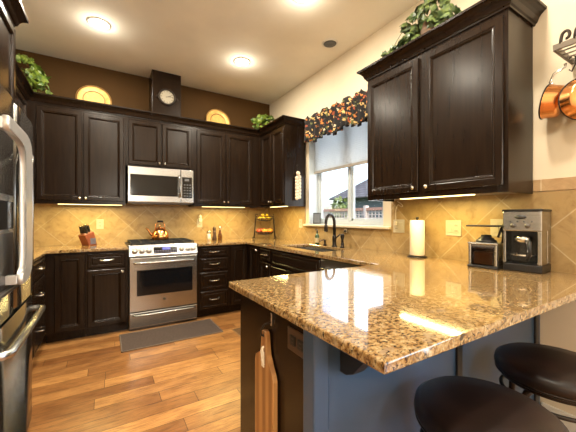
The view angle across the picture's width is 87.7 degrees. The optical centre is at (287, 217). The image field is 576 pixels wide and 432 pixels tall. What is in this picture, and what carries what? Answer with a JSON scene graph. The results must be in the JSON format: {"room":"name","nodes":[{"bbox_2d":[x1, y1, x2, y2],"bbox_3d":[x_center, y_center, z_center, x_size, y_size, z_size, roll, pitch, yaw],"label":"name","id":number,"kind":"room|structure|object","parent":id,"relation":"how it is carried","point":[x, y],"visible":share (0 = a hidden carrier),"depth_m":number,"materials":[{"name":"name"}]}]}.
{"room":"kitchen","nodes":[
{"label":"kitchen","id":0,"kind":"room"},
{"bbox_2d":[27,310,240,431],"bbox_3d":[0.329,1.280,0.604,3.730,0.100,8.290,0,0,-31],"label":"floor","id":1,"kind":"structure","parent":0,"point":[82,384],"depth_m":2.20,"materials":[{"name":"brown wood"}]},
{"bbox_2d":[0,0,28,103],"bbox_3d":[-1.638,-0.016,1.260,0.646,2.492,1.191,0,0,-31],"label":"tall cabinet","id":2,"kind":"object","parent":1,"relation":"on","point":[12,12],"visible":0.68,"depth_m":1.74,"materials":[{"name":"brown wood"}]},
{"bbox_2d":[0,83,45,431],"bbox_3d":[-1.558,0.330,1.279,0.757,1.800,0.915,0,0,-31],"label":"refrigerator","id":3,"kind":"object","parent":1,"relation":"on","point":[17,323],"visible":1,"depth_m":1.35,"materials":[{"name":"metal"}]},
{"bbox_2d":[32,256,45,359],"bbox_3d":[-2.229,0.789,2.227,0.608,0.882,1.198,0,0,-31],"label":"base cabinet","id":4,"kind":"object","parent":1,"relation":"on","point":[38,293],"visible":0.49,"depth_m":2.52,"materials":[{"name":"brown wood"}]},
{"bbox_2d":[33,243,127,262],"bbox_3d":[-2.116,0.332,2.659,1.268,0.031,1.819,0,0,-31],"label":"countertop","id":5,"kind":"structure","parent":4,"relation":"on","point":[39,251],"depth_m":3.07,"materials":[{"name":"beige stone"}]},
{"bbox_2d":[78,231,96,244],"bbox_3d":[-2.283,0.238,3.420,0.113,0.155,0.150,0,0,19],"label":"knife block","id":6,"kind":"object","parent":5,"relation":"on","point":[87,239],"visible":0.97,"depth_m":3.38,"materials":[{"name":"brown wood"}]},
{"bbox_2d":[45,252,85,342],"bbox_3d":[-2.341,0.789,3.203,0.323,0.882,0.627,0,0,-31],"label":"base cabinet","id":7,"kind":"object","parent":1,"relation":"on","point":[65,273],"visible":0.89,"depth_m":2.95,"materials":[{"name":"brown wood"}]},
{"bbox_2d":[86,250,127,335],"bbox_3d":[-2.029,0.789,3.372,0.380,0.882,0.663,0,0,-31],"label":"base cabinet","id":8,"kind":"object","parent":1,"relation":"on","point":[106,271],"visible":1,"depth_m":3.13,"materials":[{"name":"brown wood"}]},
{"bbox_2d":[125,238,197,330],"bbox_3d":[-1.543,0.754,3.645,0.737,0.952,0.738,0,0,-31],"label":"gas range","id":9,"kind":"object","parent":1,"relation":"on","point":[162,274],"visible":0.98,"depth_m":3.38,"materials":[{"name":"metal"}]},
{"bbox_2d":[146,220,168,239],"bbox_3d":[-1.627,0.157,3.763,0.246,0.242,0.200,0,0,-3],"label":"tea kettle","id":10,"kind":"object","parent":9,"relation":"on","point":[160,233],"visible":1,"depth_m":3.70,"materials":[{"name":"orange metal"}]},
{"bbox_2d":[125,242,192,247],"bbox_3d":[-1.575,0.318,3.698,0.737,0.015,0.615,0,0,-31],"label":"cooktop","id":11,"kind":"object","parent":9,"relation":"in","point":[134,244],"depth_m":3.44,"materials":[{"name":"black metal"}]},
{"bbox_2d":[119,319,222,352],"bbox_3d":[-1.225,1.224,3.170,0.960,0.012,0.470,0,0,-31],"label":"floor mat","id":12,"kind":"object","parent":1,"relation":"on","point":[137,340],"visible":1,"depth_m":3.13,"materials":[{"name":"grey fabric"}]},
{"bbox_2d":[197,245,228,316],"bbox_3d":[-1.064,0.789,3.959,0.405,0.882,0.663,0,0,-31],"label":"base cabinet","id":13,"kind":"object","parent":1,"relation":"on","point":[212,261],"visible":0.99,"depth_m":3.71,"materials":[{"name":"brown wood"}]},
{"bbox_2d":[231,327,240,337],"bbox_3d":[-0.499,1.227,3.208,0.120,0.006,0.280,0,0,-31],"label":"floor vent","id":14,"kind":"object","parent":1,"relation":"in","point":[237,331],"visible":0.33,"depth_m":3.22,"materials":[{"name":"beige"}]},
{"bbox_2d":[227,244,247,311],"bbox_3d":[-0.790,0.789,4.147,0.255,0.882,0.627,0,0,-31],"label":"base cabinet","id":15,"kind":"object","parent":1,"relation":"on","point":[238,254],"visible":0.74,"depth_m":3.88,"materials":[{"name":"brown wood"}]},
{"bbox_2d":[248,244,259,278],"bbox_3d":[-0.185,0.789,3.958,0.678,0.882,0.353,0,0,-31],"label":"base cabinet","id":16,"kind":"object","parent":1,"relation":"on","point":[253,251],"visible":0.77,"depth_m":3.80,"materials":[{"name":"brown wood"}]},
{"bbox_2d":[259,247,315,277],"bbox_3d":[-0.018,0.789,3.678,0.683,0.882,0.297,0,0,-31],"label":"base cabinet","id":17,"kind":"object","parent":1,"relation":"on","point":[265,264],"visible":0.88,"depth_m":3.51,"materials":[{"name":"brown wood"}]},
{"bbox_2d":[271,249,321,276],"bbox_3d":[0.308,0.789,3.157,0.689,0.882,0.925,0,0,-31],"label":"base cabinet","id":18,"kind":"object","parent":1,"relation":"on","point":[283,262],"visible":0.23,"depth_m":3.01,"materials":[{"name":"brown wood"}]},
{"bbox_2d":[320,258,360,270],"bbox_3d":[0.689,0.742,2.491,0.695,0.776,0.596,0,0,-31],"label":"dishwasher","id":19,"kind":"object","parent":1,"relation":"on","point":[326,264],"visible":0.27,"depth_m":2.44,"materials":[{"name":"metal"}]},
{"bbox_2d":[241,294,540,431],"bbox_3d":[0.711,0.789,1.530,1.709,0.882,0.857,0,0,-31],"label":"base cabinet","id":20,"kind":"object","parent":1,"relation":"on","point":[327,389],"visible":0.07,"depth_m":1.12,"materials":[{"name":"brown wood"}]},
{"bbox_2d":[260,313,272,335],"bbox_3d":[-0.085,0.423,1.178,0.049,0.096,0.026,0,0,13],"label":"wall hook","id":21,"kind":"object","parent":20,"relation":"attached to","point":[271,314],"visible":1,"depth_m":1.17,"materials":[{"name":"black metal"}]},
{"bbox_2d":[255,329,277,431],"bbox_3d":[-0.092,0.709,1.192,0.028,0.523,0.162,0,0,-31],"label":"cutting board","id":22,"kind":"object","parent":21,"relation":"hanging from","point":[266,383],"visible":0.99,"depth_m":1.17,"materials":[{"name":"brown wood"}]},
{"bbox_2d":[288,326,302,357],"bbox_3d":[0.031,0.425,1.016,0.010,0.080,0.124,0,0,-31],"label":"outlet plate","id":23,"kind":"object","parent":20,"relation":"attached to","point":[295,338],"visible":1,"depth_m":1.02,"materials":[{"name":"brown plastic"}]},
{"bbox_2d":[290,335,295,346],"bbox_3d":[0.017,0.425,1.035,0.004,0.034,0.034,0,0,-31],"label":"receptacle","id":24,"kind":"object","parent":23,"relation":"attached to","point":[292,337],"depth_m":1.03,"materials":[{"name":"plastic"}]},
{"bbox_2d":[297,339,302,351],"bbox_3d":[0.042,0.425,0.994,0.004,0.034,0.034,0,0,-31],"label":"receptacle","id":25,"kind":"object","parent":23,"relation":"attached to","point":[299,341],"depth_m":1.00,"materials":[{"name":"plastic"}]},
{"bbox_2d":[194,237,575,374],"bbox_3d":[-0.045,0.332,2.741,1.731,0.031,3.831,0,0,-31],"label":"countertop","id":26,"kind":"structure","parent":20,"relation":"on","point":[393,311],"depth_m":1.19,"materials":[{"name":"beige stone"}]},
{"bbox_2d":[207,231,210,240],"bbox_3d":[-1.092,0.248,4.135,0.056,0.134,0.056,0,0,-31],"label":"salt mill","id":27,"kind":"object","parent":26,"relation":"on","point":[208,232],"visible":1,"depth_m":4.11,"materials":[{"name":"beige ceramic"}]},
{"bbox_2d":[212,226,216,239],"bbox_3d":[-1.024,0.215,4.176,0.060,0.200,0.060,0,0,-31],"label":"pepper mill","id":28,"kind":"object","parent":26,"relation":"on","point":[214,227],"visible":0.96,"depth_m":4.16,"materials":[{"name":"brown wood"}]},
{"bbox_2d":[218,226,221,239],"bbox_3d":[-0.962,0.217,4.248,0.060,0.197,0.060,0,0,-31],"label":"oil cruet","id":29,"kind":"object","parent":26,"relation":"on","point":[220,227],"visible":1,"depth_m":4.23,"materials":[{"name":"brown glass"}]},
{"bbox_2d":[252,214,276,238],"bbox_3d":[-0.346,0.131,4.418,0.342,0.367,0.234,0,0,7],"label":"fruit stand","id":30,"kind":"object","parent":26,"relation":"on","point":[260,233],"visible":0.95,"depth_m":4.39,"materials":[{"name":"metal"}]},
{"bbox_2d":[256,218,272,220],"bbox_3d":[-0.346,0.033,4.418,0.240,0.046,0.194,0,0,7],"label":"tray","id":31,"kind":"object","parent":30,"relation":"on","point":[256,218],"depth_m":4.35,"materials":[{"name":"metal"}]},
{"bbox_2d":[255,231,273,234],"bbox_3d":[-0.346,0.228,4.418,0.290,0.046,0.234,0,0,7],"label":"tray","id":32,"kind":"object","parent":30,"relation":"on","point":[261,233],"depth_m":4.34,"materials":[{"name":"metal"}]},
{"bbox_2d":[296,247,335,251],"bbox_3d":[0.281,0.440,3.167,0.380,0.184,0.730,0,0,-31],"label":"sink","id":33,"kind":"object","parent":26,"relation":"in","point":[306,248],"visible":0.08,"depth_m":3.44,"materials":[{"name":"metal"}]},
{"bbox_2d":[315,229,319,243],"bbox_3d":[0.344,0.227,3.550,0.058,0.177,0.054,0,0,-31],"label":"soap bottle","id":34,"kind":"object","parent":26,"relation":"on","point":[317,239],"visible":0.98,"depth_m":3.53,"materials":[{"name":"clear plastic"}]},
{"bbox_2d":[324,213,339,246],"bbox_3d":[0.462,0.135,3.227,0.174,0.361,0.116,0,0,-8],"label":"kitchen faucet","id":35,"kind":"object","parent":26,"relation":"on","point":[334,238],"visible":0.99,"depth_m":3.24,"materials":[{"name":"black metal"}]},
{"bbox_2d":[340,234,344,247],"bbox_3d":[0.572,0.243,3.150,0.052,0.145,0.052,0,0,-31],"label":"sprayer","id":36,"kind":"object","parent":26,"relation":"on","point":[341,235],"visible":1,"depth_m":3.14,"materials":[{"name":"black metal"}]},
{"bbox_2d":[407,217,427,257],"bbox_3d":[1.031,0.154,2.394,0.150,0.322,0.150,0,0,-31],"label":"paper towel holder","id":37,"kind":"object","parent":26,"relation":"on","point":[417,227],"visible":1,"depth_m":2.35,"materials":[{"name":"white paper"}]},
{"bbox_2d":[466,225,502,269],"bbox_3d":[1.258,0.181,1.905,0.170,0.268,0.176,0,0,-39],"label":"coffee grinder","id":38,"kind":"object","parent":26,"relation":"on","point":[485,252],"visible":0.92,"depth_m":1.86,"materials":[{"name":"silver metal"}]},
{"bbox_2d":[502,209,551,273],"bbox_3d":[1.423,0.134,1.791,0.193,0.364,0.194,0,0,-36],"label":"coffee maker","id":39,"kind":"object","parent":26,"relation":"on","point":[535,223],"visible":1,"depth_m":1.75,"materials":[{"name":"silver plastic"}]},
{"bbox_2d":[510,236,537,261],"bbox_3d":[1.381,0.189,1.766,0.154,0.162,0.131,0,0,-36],"label":"coffee carafe","id":40,"kind":"object","parent":39,"relation":"on","point":[524,239],"visible":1,"depth_m":1.73,"materials":[{"name":"clear glass"}]},
{"bbox_2d":[414,376,568,431],"bbox_3d":[0.614,0.902,0.935,0.410,0.646,0.410,0,0,-43],"label":"bar stool","id":41,"kind":"object","parent":1,"relation":"on","point":[445,403],"visible":1,"depth_m":0.92,"materials":[{"name":"brown leather"}]},
{"bbox_2d":[494,342,575,422],"bbox_3d":[1.094,0.902,1.233,0.410,0.646,0.410,0,0,30],"label":"bar stool","id":42,"kind":"object","parent":1,"relation":"on","point":[545,371],"visible":0.77,"depth_m":1.18,"materials":[{"name":"brown leather"}]},
{"bbox_2d":[16,49,269,304],"bbox_3d":[-1.757,-0.295,4.035,3.730,3.050,0.158,0,0,-31],"label":"wall","id":43,"kind":"structure","parent":0,"point":[54,224],"depth_m":3.82,"materials":[{"name":"beige tile"}]},
{"bbox_2d":[27,101,124,205],"bbox_3d":[-2.334,-0.667,3.371,0.875,1.045,0.368,0,0,-31],"label":"upper cabinet","id":44,"kind":"object","parent":43,"relation":"attached to","point":[79,154],"visible":0.98,"depth_m":3.23,"materials":[{"name":"brown wood"}]},
{"bbox_2d":[16,53,52,94],"bbox_3d":[-2.735,-1.446,3.127,0.464,0.504,0.285,0,0,-22],"label":"ivy plant","id":45,"kind":"object","parent":44,"relation":"on","point":[36,72],"visible":0.52,"depth_m":3.12,"materials":[{"name":"green plant"}]},
{"bbox_2d":[76,85,111,104],"bbox_3d":[-2.273,-1.385,3.518,0.356,0.350,0.077,0,0,-31],"label":"charger plate","id":46,"kind":"object","parent":44,"relation":"on","point":[93,93],"visible":0.61,"depth_m":3.54,"materials":[{"name":"yellow ceramic"}]},
{"bbox_2d":[66,204,121,205],"bbox_3d":[-2.199,-0.158,3.356,0.620,0.034,0.060,0,0,-31],"label":"light","id":47,"kind":"object","parent":44,"relation":"attached to","point":[66,204],"visible":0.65,"depth_m":3.28,"materials":[{"name":"white paint"}]},
{"bbox_2d":[96,219,103,228],"bbox_3d":[-2.272,0.080,3.625,0.075,0.118,0.009,0,0,-31],"label":"outlet plate","id":48,"kind":"object","parent":43,"relation":"attached to","point":[99,222],"visible":1,"depth_m":3.62,"materials":[{"name":"beige plastic"}]},
{"bbox_2d":[34,203,268,245],"bbox_3d":[-1.722,0.080,3.969,3.322,0.500,0.008,0,0,-31],"label":"backsplash","id":49,"kind":"structure","parent":43,"relation":"attached to","point":[54,224],"depth_m":3.84,"materials":[{"name":"tile"}]},
{"bbox_2d":[125,116,193,170],"bbox_3d":[-1.623,-0.897,3.803,0.783,0.585,0.368,0,0,-31],"label":"upper cabinet","id":50,"kind":"object","parent":43,"relation":"attached to","point":[148,143],"visible":0.99,"depth_m":3.65,"materials":[{"name":"brown wood"}]},
{"bbox_2d":[126,166,192,204],"bbox_3d":[-1.609,-0.382,3.779,0.742,0.431,0.440,0,0,-31],"label":"microwave","id":51,"kind":"object","parent":50,"relation":"attached to","point":[144,185],"visible":1,"depth_m":3.62,"materials":[{"name":"metal"}]},
{"bbox_2d":[149,69,180,115],"bbox_3d":[-1.592,-1.504,3.880,0.341,0.622,0.285,0,0,-31],"label":"duct cover","id":52,"kind":"object","parent":50,"relation":"on","point":[158,80],"visible":0.56,"depth_m":3.76,"materials":[{"name":"brown wood"}]},
{"bbox_2d":[156,88,177,105],"bbox_3d":[-1.510,-1.505,3.748,0.267,0.210,0.023,0,0,-31],"label":"wall clock","id":53,"kind":"object","parent":52,"relation":"attached to","point":[167,97],"visible":1,"depth_m":3.74,"materials":[{"name":"metal"}]},
{"bbox_2d":[188,127,259,207],"bbox_3d":[-0.883,-0.667,4.253,0.946,1.045,0.368,0,0,-31],"label":"upper cabinet","id":54,"kind":"object","parent":43,"relation":"attached to","point":[226,173],"visible":1,"depth_m":4.10,"materials":[{"name":"brown wood"}]},
{"bbox_2d":[206,109,229,124],"bbox_3d":[-0.996,-1.385,4.294,0.356,0.350,0.077,0,0,-31],"label":"charger plate","id":55,"kind":"object","parent":54,"relation":"on","point":[214,115],"visible":0.54,"depth_m":4.32,"materials":[{"name":"yellow ceramic"}]},
{"bbox_2d":[14,0,420,104],"bbox_3d":[0.329,-1.870,0.604,3.730,0.100,8.290,0,0,-31],"label":"ceiling","id":56,"kind":"structure","parent":0,"point":[199,42],"depth_m":3.02,"materials":[{"name":"paint"}]},
{"bbox_2d":[86,17,110,30],"bbox_3d":[-1.773,-1.815,2.813,0.196,0.009,0.196,0,0,-31],"label":"recessed light","id":57,"kind":"object","parent":56,"relation":"in","point":[98,23],"visible":1,"depth_m":2.80,"materials":[{"name":"white glass"}]},
{"bbox_2d":[234,57,249,65],"bbox_3d":[-0.537,-1.815,3.503,0.196,0.009,0.196,0,0,-31],"label":"recessed light","id":58,"kind":"object","parent":56,"relation":"in","point":[240,61],"visible":1,"depth_m":3.49,"materials":[{"name":"white glass"}]},
{"bbox_2d":[293,0,311,3],"bbox_3d":[0.120,-1.815,2.449,0.196,0.009,0.196,0,0,-31],"label":"recessed light","id":59,"kind":"object","parent":56,"relation":"in","point":[296,1],"visible":1,"depth_m":2.52,"materials":[{"name":"white glass"}]},
{"bbox_2d":[322,38,337,47],"bbox_3d":[0.438,-1.813,3.130,0.170,0.011,0.170,0,0,-31],"label":"ceiling speaker","id":60,"kind":"object","parent":56,"relation":"attached to","point":[327,43],"visible":1,"depth_m":3.12,"materials":[{"name":"white paint"}]},
{"bbox_2d":[323,40,335,47],"bbox_3d":[0.438,-1.814,3.130,0.138,0.008,0.138,0,0,-31],"label":"grille","id":61,"kind":"object","parent":60,"relation":"attached to","point":[326,43],"depth_m":3.13,"materials":[{"name":"grey metal"}]},
{"bbox_2d":[269,0,575,415],"bbox_3d":[1.833,-0.295,1.518,0.211,3.050,7.890,0,0,-31],"label":"wall","id":62,"kind":"structure","parent":0,"point":[554,139],"depth_m":2.12,"materials":[{"name":"beige paint"}]},
{"bbox_2d":[260,124,305,207],"bbox_3d":[-0.110,-0.667,4.151,0.368,1.045,0.708,0,0,-31],"label":"upper cabinet","id":63,"kind":"object","parent":62,"relation":"attached to","point":[283,148],"visible":0.98,"depth_m":3.91,"materials":[{"name":"brown wood"}]},
{"bbox_2d":[16,61,304,136],"bbox_3d":[-1.020,-1.218,3.195,2.934,0.087,1.399,0,0,-31],"label":"crown molding","id":64,"kind":"structure","parent":63,"relation":"attached to","point":[22,83],"depth_m":3.53,"materials":[{"name":"brown wood"}]},
{"bbox_2d":[250,114,273,128],"bbox_3d":[-0.345,-1.370,4.497,0.454,0.352,0.304,0,0,-31],"label":"ivy plant","id":65,"kind":"object","parent":63,"relation":"on","point":[265,119],"visible":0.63,"depth_m":4.40,"materials":[{"name":"green plant"}]},
{"bbox_2d":[295,165,300,199],"bbox_3d":[0.125,-0.451,3.846,0.089,0.459,0.063,0,0,-31],"label":"garlic braid","id":66,"kind":"object","parent":63,"relation":"hanging from","point":[298,176],"visible":1,"depth_m":3.82,"materials":[{"name":"plant"}]},
{"bbox_2d":[309,141,317,223],"bbox_3d":[0.650,-0.562,3.415,0.141,1.295,1.222,0,0,-31],"label":"trim","id":67,"kind":"structure","parent":62,"relation":"attached to","point":[313,178],"depth_m":3.92,"materials":[{"name":"white plastic"}]},
{"bbox_2d":[304,89,367,142],"bbox_3d":[0.544,-1.087,3.303,0.159,0.387,1.220,0,0,-31],"label":"valance","id":68,"kind":"object","parent":62,"relation":"attached to","point":[353,111],"visible":0.88,"depth_m":3.25,"materials":[{"name":"fabric"}]},
{"bbox_2d":[314,122,367,173],"bbox_3d":[0.668,-0.889,3.425,0.044,0.638,1.200,0,0,-31],"label":"cellular shade","id":69,"kind":"object","parent":62,"relation":"attached to","point":[349,147],"visible":0.36,"depth_m":3.46,"materials":[{"name":"fabric"}]},
{"bbox_2d":[303,224,390,228],"bbox_3d":[0.636,0.097,3.395,0.185,0.027,1.400,0,0,-31],"label":"trim","id":70,"kind":"structure","parent":62,"relation":"attached to","point":[318,225],"depth_m":3.12,"materials":[{"name":"beige paint"}]},
{"bbox_2d":[313,213,320,223],"bbox_3d":[0.375,0.011,3.871,0.096,0.142,0.063,0,0,11],"label":"picture frame","id":71,"kind":"object","parent":70,"relation":"on","point":[316,216],"visible":1,"depth_m":3.85,"materials":[{"name":"black plastic"}]},
{"bbox_2d":[318,166,382,225],"bbox_3d":[0.730,-0.562,3.463,0.055,1.295,1.220,0,0,-31],"label":"window","id":72,"kind":"structure","parent":62,"relation":"in","point":[351,220],"depth_m":3.43,"materials":[{"name":"white plastic"}]},
{"bbox_2d":[393,220,404,232],"bbox_3d":[0.994,0.078,2.691,0.010,0.118,0.118,0,0,-31],"label":"outlet plate","id":73,"kind":"object","parent":62,"relation":"attached to","point":[400,227],"visible":0.92,"depth_m":2.68,"materials":[{"name":"beige plastic"}]},
{"bbox_2d":[394,201,402,224],"bbox_3d":[0.987,-0.039,2.676,0.023,0.218,0.087,0,0,-31],"label":"power cord","id":74,"kind":"object","parent":73,"relation":"attached to","point":[395,221],"visible":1,"depth_m":2.69,"materials":[{"name":"beige plastic"}]},
{"bbox_2d":[269,190,575,273],"bbox_3d":[0.701,0.087,3.189,0.008,0.485,3.842,0,0,-31],"label":"backsplash","id":75,"kind":"structure","parent":62,"relation":"attached to","point":[471,210],"depth_m":2.30,"materials":[{"name":"tile"}]},
{"bbox_2d":[356,0,546,201],"bbox_3d":[1.072,-0.704,2.200,0.393,1.117,1.191,0,0,-31],"label":"upper cabinet","id":76,"kind":"object","parent":62,"relation":"attached to","point":[450,109],"visible":1,"depth_m":1.91,"materials":[{"name":"brown wood"}]},
{"bbox_2d":[381,0,460,56],"bbox_3d":[1.010,-1.376,2.214,0.306,0.368,0.669,0,0,-31],"label":"ivy plant","id":77,"kind":"object","parent":76,"relation":"on","point":[436,16],"visible":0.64,"depth_m":2.12,"materials":[{"name":"green plant"}]},
{"bbox_2d":[404,194,474,198],"bbox_3d":[1.028,-0.158,2.111,0.060,0.034,0.550,0,0,-31],"label":"light","id":78,"kind":"object","parent":76,"relation":"attached to","point":[467,194],"visible":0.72,"depth_m":2.04,"materials":[{"name":"white paint"}]},
{"bbox_2d":[446,220,460,235],"bbox_3d":[1.250,0.080,2.270,0.010,0.118,0.118,0,0,-31],"label":"outlet plate","id":79,"kind":"object","parent":62,"relation":"attached to","point":[453,227],"visible":1,"depth_m":2.27,"materials":[{"name":"beige plastic"}]},
{"bbox_2d":[490,219,502,236],"bbox_3d":[1.413,0.070,2.001,0.010,0.118,0.118,0,0,-31],"label":"outlet plate","id":80,"kind":"object","parent":62,"relation":"attached to","point":[494,231],"visible":0.37,"depth_m":2.02,"materials":[{"name":"beige plastic"}]},
{"bbox_2d":[541,402,575,431],"bbox_3d":[2.662,1.173,-0.047,0.020,0.115,4.355,0,0,-31],"label":"baseboard","id":81,"kind":"structure","parent":62,"relation":"attached to","point":[571,427],"depth_m":1.72,"materials":[{"name":"white paint"}]},
{"bbox_2d":[553,27,575,71],"bbox_3d":[1.572,-0.873,1.506,0.270,0.162,0.300,0,0,-31],"label":"pot rack","id":82,"kind":"object","parent":62,"relation":"attached to","point":[557,48],"visible":1,"depth_m":1.54,"materials":[{"name":"grey metal"}]},
{"bbox_2d":[538,63,566,119],"bbox_3d":[1.497,-0.710,1.697,0.193,0.288,0.121,0,0,-31],"label":"copper pan","id":83,"kind":"object","parent":82,"relation":"hanging from","point":[548,105],"visible":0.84,"depth_m":1.66,"materials":[{"name":"orange metal"}]},
{"bbox_2d":[540,84,564,118],"bbox_3d":[1.498,-0.660,1.696,0.188,0.189,0.119,0,0,-31],"label":"bowl","id":84,"kind":"object","parent":83,"relation":"on","point":[549,108],"depth_m":1.66,"materials":[{"name":"orange metal"}]},
{"bbox_2d":[558,79,575,119],"bbox_3d":[1.536,-0.682,1.543,0.221,0.340,0.088,0,0,8],"label":"copper pan","id":85,"kind":"object","parent":82,"relation":"hanging from","point":[566,98],"visible":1,"depth_m":1.56,"materials":[{"name":"orange metal"}]},
{"bbox_3d":[-1.154,-0.295,-0.298,0.158,3.050,7.890,0,0,-31],"label":"wall","id":86,"kind":"structure","parent":0,"visible":0},
{"bbox_2d":[16,86,26,115],"bbox_3d":[-2.386,-0.667,2.302,0.428,1.045,1.490,0,0,-31],"label":"upper cabinet","id":87,"kind":"object","parent":86,"relation":"attached to","point":[21,101],"visible":0.04,"depth_m":2.77,"materials":[{"name":"brown wood"}]},
{"label":"outside","id":88,"kind":"structure","parent":0,"visible":0},
{"bbox_3d":[14.304,1.630,17.474,37.400,0.200,65.000,0,0,-31],"label":"ground","id":89,"kind":"structure","parent":88,"visible":0},
{"bbox_2d":[327,196,347,216],"bbox_3d":[2.319,0.306,12.803,1.205,2.456,1.266,0,0,-31],"label":"shrub","id":90,"kind":"object","parent":89,"relation":"on","point":[340,204],"visible":0.2,"depth_m":12.65,"materials":[{"name":"green plant"}]},
{"bbox_2d":[323,206,382,217],"bbox_3d":[2.175,0.600,8.356,0.120,1.860,8.020,0,0,-31],"label":"fence","id":91,"kind":"object","parent":89,"relation":"on","point":[365,210],"visible":0.07,"depth_m":8.49,"materials":[{"name":"white wood"}]},
{"bbox_2d":[329,179,382,216],"bbox_3d":[9.108,-1.370,18.704,8.200,5.600,10.500,0,0,-31],"label":"house","id":92,"kind":"structure","parent":89,"relation":"on","point":[361,189],"depth_m":19.21,"materials":[{"name":"grey"}]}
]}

